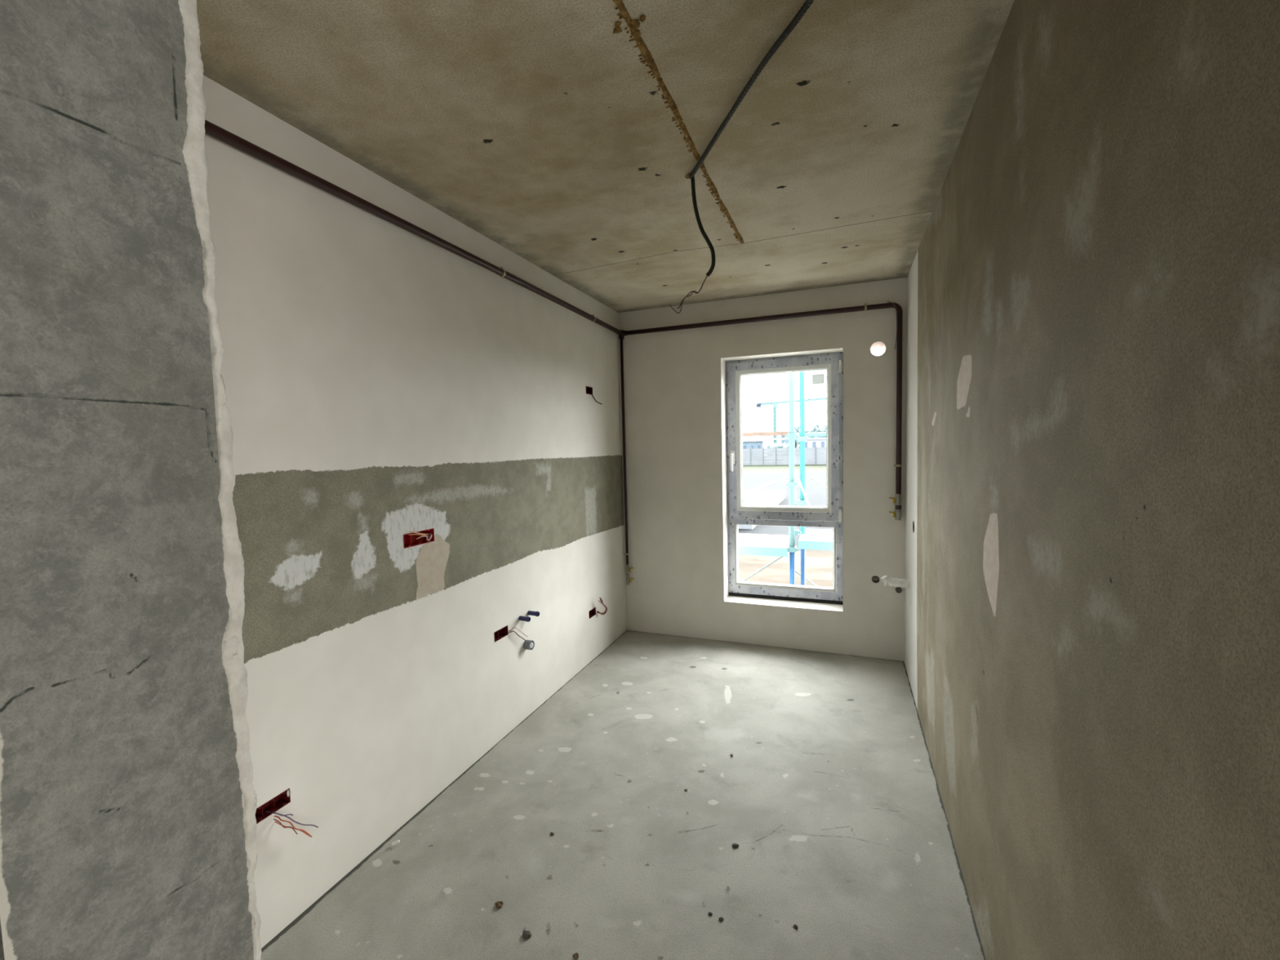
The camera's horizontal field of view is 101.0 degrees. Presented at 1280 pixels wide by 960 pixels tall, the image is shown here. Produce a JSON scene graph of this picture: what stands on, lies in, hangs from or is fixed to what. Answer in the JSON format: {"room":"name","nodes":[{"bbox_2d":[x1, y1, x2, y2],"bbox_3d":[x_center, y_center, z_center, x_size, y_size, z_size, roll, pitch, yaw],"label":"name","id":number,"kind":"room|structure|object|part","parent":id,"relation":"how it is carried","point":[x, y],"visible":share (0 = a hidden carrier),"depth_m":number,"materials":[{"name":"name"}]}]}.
{"room":"construction site","nodes":[
{"label":"construction site","id":0,"kind":"room"},
{"bbox_2d":[0,0,261,959],"bbox_3d":[-1.249,0.205,0.809,1.656,2.600,0.206,0,4,21],"label":"wall","id":1,"kind":"structure","parent":0,"point":[128,800],"depth_m":0.49,"materials":[{"name":"concrete"}]},
{"bbox_2d":[202,75,626,948],"bbox_3d":[-0.860,0.078,2.658,0.150,2.600,3.619,0,4,21],"label":"wall","id":2,"kind":"structure","parent":0,"point":[383,383],"depth_m":2.07,"materials":[{"name":"paint"}]},
{"bbox_2d":[255,787,318,837],"bbox_3d":[-1.151,1.097,1.700,0.087,0.183,0.173,0,4,21],"label":"junction box","id":3,"kind":"object","parent":2,"relation":"attached to","point":[276,803],"visible":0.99,"depth_m":1.69,"materials":[{"name":"red plastic"}]},
{"bbox_2d":[286,789,291,796],"bbox_3d":[-1.145,1.021,1.719,0.008,0.026,0.014,0,4,21],"label":"chip","id":4,"kind":"object","parent":3,"relation":"in","point":[287,791],"visible":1,"depth_m":1.72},
{"bbox_2d":[403,528,434,548],"bbox_3d":[-0.953,0.241,2.257,0.055,0.069,0.189,0,4,21],"label":"junction box","id":5,"kind":"object","parent":2,"relation":"attached to","point":[414,539],"visible":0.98,"depth_m":2.27,"materials":[{"name":"red plastic"}]},
{"bbox_2d":[493,625,527,642],"bbox_3d":[-0.713,0.843,2.856,0.066,0.128,0.274,1,4,31],"label":"junction box","id":6,"kind":"object","parent":2,"relation":"attached to","point":[499,634],"visible":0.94,"depth_m":2.84,"materials":[{"name":"red plastic"}]},
{"bbox_2d":[518,615,530,622],"bbox_3d":[-0.650,0.772,2.935,0.083,0.030,0.029,0,4,21],"label":"plug","id":7,"kind":"object","parent":2,"relation":"attached to","point":[527,619],"visible":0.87,"depth_m":2.92,"materials":[{"name":"plastic"}]},
{"bbox_2d":[523,640,534,649],"bbox_3d":[-0.638,0.935,2.995,0.062,0.053,0.053,0,4,21],"label":"drain pipe","id":8,"kind":"object","parent":2,"relation":"attached to","point":[528,644],"visible":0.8,"depth_m":2.98,"materials":[{"name":"plastic"}]},
{"bbox_2d":[527,610,539,616],"bbox_3d":[-0.617,0.763,3.016,0.087,0.030,0.029,0,4,21],"label":"plug","id":9,"kind":"object","parent":2,"relation":"attached to","point":[529,612],"visible":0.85,"depth_m":3.00,"materials":[{"name":"plastic"}]},
{"bbox_2d":[204,120,902,584],"bbox_3d":[0.171,-0.054,2.275,2.051,2.069,3.575,0,4,21],"label":"gas pipe","id":10,"kind":"object","parent":2,"relation":"attached to","point":[211,130],"visible":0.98,"depth_m":3.31,"materials":[{"name":"brown metal"}]},
{"bbox_2d":[887,300,897,349],"bbox_3d":[1.669,-1.026,3.491,0.060,0.319,0.016,0,4,21],"label":"wire","id":11,"kind":"object","parent":10,"relation":"hanging from","point":[887,300],"visible":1,"depth_m":3.48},
{"bbox_3d":[1.715,0.137,3.561,0.062,0.041,0.018,-1,4,2],"label":"valve handle","id":12,"kind":"part","parent":10,"relation":"part of","materials":[{"name":"yellow metal"}]},
{"bbox_2d":[585,386,602,404],"bbox_3d":[-0.352,-0.606,3.796,0.066,0.118,0.217,1,4,30],"label":"junction box","id":13,"kind":"object","parent":2,"relation":"attached to","point":[588,389],"visible":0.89,"depth_m":3.79,"materials":[{"name":"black plastic"}]},
{"bbox_2d":[588,597,607,618],"bbox_3d":[-0.321,0.920,3.819,0.110,0.154,0.177,0,4,21],"label":"junction box","id":14,"kind":"object","parent":2,"relation":"attached to","point":[592,612],"visible":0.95,"depth_m":3.84,"materials":[{"name":"red plastic"}]},
{"bbox_2d":[196,0,1014,312],"bbox_3d":[0.432,-1.222,0.561,5.000,0.200,7.020,0,4,21],"label":"ceiling","id":15,"kind":"structure","parent":0,"point":[538,127],"depth_m":1.71,"materials":[{"name":"concrete"}]},
{"bbox_2d":[613,0,744,244],"bbox_3d":[0.104,-1.183,1.682,0.096,0.014,2.466,0,4,21],"label":"ridge","id":16,"kind":"object","parent":15,"relation":"attached to","point":[633,24],"visible":1,"depth_m":1.58,"materials":[{"name":"concrete"}]},
{"bbox_2d":[669,0,813,313],"bbox_3d":[0.431,-0.903,1.346,0.155,0.540,1.709,-2,4,-16],"label":"cable conduit","id":17,"kind":"object","parent":15,"relation":"hanging from","point":[807,3],"visible":1,"depth_m":1.69,"materials":[{"name":"plastic"}]},
{"bbox_2d":[261,630,986,959],"bbox_3d":[0.498,1.572,0.739,5.000,0.200,7.020,0,4,21],"label":"floor","id":18,"kind":"structure","parent":0,"point":[828,794],"depth_m":2.07,"materials":[{"name":"grey concrete"}]},
{"bbox_2d":[391,840,399,845],"bbox_3d":[-0.949,1.410,2.050,0.028,0.017,0.012,-2,4,-13],"label":"stick","id":19,"kind":"object","parent":18,"relation":"on","point":[397,842],"visible":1,"depth_m":2.05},
{"bbox_2d":[494,901,502,908],"bbox_3d":[-0.473,1.424,1.772,0.028,0.013,0.023,2,5,43],"label":"crumb","id":20,"kind":"object","parent":18,"relation":"on","point":[499,904],"visible":1,"depth_m":1.77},
{"bbox_2d":[522,929,531,938],"bbox_3d":[-0.355,1.429,1.660,0.031,0.015,0.027,0,4,21],"label":"crumb","id":21,"kind":"object","parent":18,"relation":"on","point":[526,934],"visible":1,"depth_m":1.66,"materials":[{"name":"grey concrete"}]},
{"bbox_2d":[573,952,578,958],"bbox_3d":[-0.192,1.432,1.586,0.018,0.008,0.017,-3,4,-26],"label":"crumb","id":22,"kind":"object","parent":18,"relation":"on","point":[575,955],"visible":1,"depth_m":1.58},
{"bbox_2d":[732,843,738,848],"bbox_3d":[0.362,1.391,2.007,0.021,0.012,0.024,-5,5,-41],"label":"crumb","id":23,"kind":"object","parent":18,"relation":"on","point":[734,845],"visible":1,"depth_m":2.00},
{"bbox_2d":[618,277,906,661],"bbox_3d":[0.882,-0.054,4.081,2.075,2.600,0.300,0,4,21],"label":"wall","id":24,"kind":"structure","parent":0,"point":[674,381],"depth_m":3.99,"materials":[{"name":"paint"}]},
{"bbox_2d":[725,351,843,604],"bbox_3d":[1.090,0.001,4.025,0.858,1.860,0.142,0,4,21],"label":"window","id":25,"kind":"structure","parent":24,"relation":"in","point":[831,515],"depth_m":4.01,"materials":[{"name":"white plastic"}]},
{"bbox_3d":[0.718,-0.138,4.108,0.019,0.140,0.048,0,4,21],"label":"lever","id":26,"kind":"part","parent":25,"relation":"part of","materials":[{"name":"white plastic"}]},
{"bbox_3d":[0.726,-0.176,4.131,0.032,0.105,0.010,0,4,21],"label":"handle","id":27,"kind":"part","parent":25,"relation":"part of","materials":[{"name":"white plastic"}]},
{"bbox_3d":[1.083,-0.300,4.022,0.810,1.214,0.060,0,4,21],"label":"sash","id":28,"kind":"part","parent":25,"relation":"part of","materials":[{"name":"white plastic"}]},
{"bbox_2d":[871,576,879,582],"bbox_3d":[1.661,0.690,3.725,0.048,0.048,0.104,0,4,21],"label":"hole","id":29,"kind":"object","parent":24,"relation":"attached to","point":[875,579],"visible":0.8,"depth_m":3.69,"materials":[{"name":"black"}]},
{"bbox_2d":[870,341,886,356],"bbox_3d":[1.670,-0.895,3.719,0.104,0.116,0.317,0,4,21],"label":"vent pipe","id":30,"kind":"object","parent":24,"relation":"attached to","point":[880,346],"visible":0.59,"depth_m":3.67,"materials":[{"name":"plastic"}]},
{"bbox_2d":[903,0,1279,959],"bbox_3d":[1.263,0.071,1.978,0.150,2.600,3.359,0,4,21],"label":"wall","id":31,"kind":"structure","parent":0,"point":[1091,643],"depth_m":0.83,"materials":[{"name":"grey concrete"}]},
{"bbox_2d":[880,575,910,588],"bbox_3d":[1.649,0.653,3.376,0.197,0.073,0.067,0,4,21],"label":"pipe","id":32,"kind":"object","parent":31,"relation":"attached to","point":[895,582],"visible":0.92,"depth_m":3.36,"materials":[{"name":"white plastic"}]},
{"bbox_2d":[895,586,902,593],"bbox_3d":[1.774,0.748,3.621,0.042,0.042,0.065,0,4,21],"label":"coupling","id":33,"kind":"object","parent":31,"relation":"attached to","point":[898,589],"visible":0.91,"depth_m":3.59,"materials":[{"name":"metal"}]},
{"label":"outside","id":34,"kind":"structure","parent":0,"visible":0},
{"bbox_2d":[738,457,832,587],"bbox_3d":[62.083,-15.908,299.666,340.000,0.300,595.400,0,4,21],"label":"ground","id":35,"kind":"structure","parent":34,"point":[818,563],"depth_m":26.91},
{"bbox_2d":[742,440,768,458],"bbox_3d":[33.423,-9.379,163.637,11.100,5.350,10.700,0,4,21],"label":"building","id":36,"kind":"structure","parent":35,"relation":"on","point":[745,444],"depth_m":158.13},
{"bbox_2d":[737,489,786,528],"bbox_3d":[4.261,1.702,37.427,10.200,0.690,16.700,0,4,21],"label":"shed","id":37,"kind":"object","parent":35,"relation":"on","point":[757,497],"visible":0.14,"depth_m":37.93,"materials":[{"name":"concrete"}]},
{"bbox_2d":[765,440,799,455],"bbox_3d":[65.926,-11.210,188.618,110.010,10.147,9.696,0,4,21],"label":"hedge","id":38,"kind":"object","parent":35,"relation":"on","point":[784,445],"visible":0.04,"depth_m":192.10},
{"bbox_2d":[742,445,826,465],"bbox_3d":[31.815,-4.968,107.689,34.000,3.750,0.240,0,4,21],"label":"fence","id":39,"kind":"object","parent":35,"relation":"on","point":[749,458],"visible":0.36,"depth_m":108.79,"materials":[{"name":"concrete"}]},
{"bbox_3d":[22.116,-4.853,111.442,2.400,3.460,0.100,0,4,21],"label":"panel","id":40,"kind":"part","parent":39,"relation":"part of","materials":[{"name":"concrete"}]},
{"bbox_3d":[24.542,-4.850,110.506,2.400,3.460,0.100,0,4,21],"label":"panel","id":41,"kind":"part","parent":39,"relation":"part of","materials":[{"name":"concrete"}]},
{"bbox_3d":[25.751,-4.974,110.030,0.200,3.750,0.240,0,4,21],"label":"post","id":42,"kind":"part","parent":39,"relation":"part of","materials":[{"name":"grey concrete"}]},
{"bbox_3d":[26.967,-4.848,109.569,2.400,3.460,0.100,0,4,21],"label":"panel","id":43,"kind":"part","parent":39,"relation":"part of","materials":[{"name":"concrete"}]},
{"bbox_3d":[29.393,-4.845,108.633,2.400,3.460,0.100,0,4,21],"label":"panel","id":44,"kind":"part","parent":39,"relation":"part of","materials":[{"name":"concrete"}]},
{"bbox_3d":[31.818,-4.843,107.697,2.400,3.460,0.100,0,4,21],"label":"panel","id":45,"kind":"part","parent":39,"relation":"part of","materials":[{"name":"concrete"}]},
{"bbox_3d":[34.244,-4.840,106.761,2.400,3.460,0.100,0,4,21],"label":"panel","id":46,"kind":"part","parent":39,"relation":"part of","materials":[{"name":"concrete"}]},
{"bbox_3d":[36.670,-4.838,105.825,2.400,3.460,0.100,0,4,21],"label":"panel","id":47,"kind":"part","parent":39,"relation":"part of","materials":[{"name":"concrete"}]},
{"bbox_2d":[738,371,832,586],"bbox_3d":[1.431,0.387,4.821,5.200,7.600,0.690,0,4,21],"label":"scaffolding","id":48,"kind":"object","parent":35,"relation":"on","point":[776,545],"visible":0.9,"depth_m":4.73,"materials":[{"name":"metal"}]},
{"bbox_3d":[0.265,-0.399,5.477,2.550,0.026,0.016,0,4,21],"label":"thin rail","id":49,"kind":"part","parent":48,"relation":"part of","materials":[{"name":"white metal"}]},
{"bbox_3d":[0.287,-0.452,5.534,2.550,0.042,0.030,0,4,21],"label":"guard rail","id":50,"kind":"part","parent":48,"relation":"part of","materials":[{"name":"orange metal"}]},
{"bbox_3d":[1.280,-1.401,4.475,0.047,3.980,0.048,0,4,21],"label":"post","id":51,"kind":"part","parent":48,"relation":"part of","materials":[{"name":"metal"}]},
{"bbox_3d":[1.370,2.370,4.715,0.042,3.660,0.043,0,4,21],"label":"post","id":52,"kind":"part","parent":48,"relation":"part of","materials":[{"name":"blue metal"}]},
{"bbox_3d":[1.445,-1.420,4.710,0.043,3.980,0.044,0,4,21],"label":"post","id":53,"kind":"part","parent":48,"relation":"part of","materials":[{"name":"teal metal"}]},
{"bbox_3d":[1.534,2.351,4.951,0.039,3.660,0.040,0,4,21],"label":"post","id":54,"kind":"part","parent":48,"relation":"part of","materials":[{"name":"blue metal"}]},
{"bbox_3d":[2.686,-0.429,4.626,2.720,0.045,0.040,0,4,21],"label":"guard rail","id":55,"kind":"part","parent":48,"relation":"part of","materials":[{"name":"metal"}]},
{"bbox_2d":[755,397,826,444],"bbox_3d":[73.213,-25.897,249.236,35.865,25.848,1.960,0,4,21],"label":"tower crane","id":56,"kind":"object","parent":35,"relation":"on","point":[775,403],"visible":0.7,"depth_m":251.28,"materials":[{"name":"metal"}]},
{"bbox_2d":[794,425,799,448],"bbox_3d":[42.453,-10.322,144.048,2.869,9.302,2.726,0,4,21],"label":"tree","id":57,"kind":"object","parent":35,"relation":"on","point":[796,428],"visible":0.47,"depth_m":143.42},
{"bbox_2d":[780,431,822,445],"bbox_3d":[77.858,-17.709,244.720,23.600,9.550,14.700,0,4,21],"label":"building","id":58,"kind":"structure","parent":35,"relation":"on","point":[786,442],"depth_m":241.48,"materials":[{"name":"white"}]},
{"bbox_2d":[809,422,820,437],"bbox_3d":[45.943,-10.169,138.214,2.777,9.574,2.955,0,4,21],"label":"tree","id":59,"kind":"object","parent":35,"relation":"on","point":[818,429],"visible":0.41,"depth_m":137.46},
{"bbox_2d":[804,437,826,457],"bbox_3d":[39.422,-6.521,115.867,7.500,5.450,9.700,0,4,21],"label":"building","id":60,"kind":"structure","parent":35,"relation":"on","point":[811,442],"depth_m":111.72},
{"bbox_2d":[820,424,826,437],"bbox_3d":[51.354,-10.609,145.722,2.834,9.241,2.539,0,4,21],"label":"tree","id":61,"kind":"object","parent":35,"relation":"on","point":[824,426],"visible":0.3,"depth_m":145.29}
]}

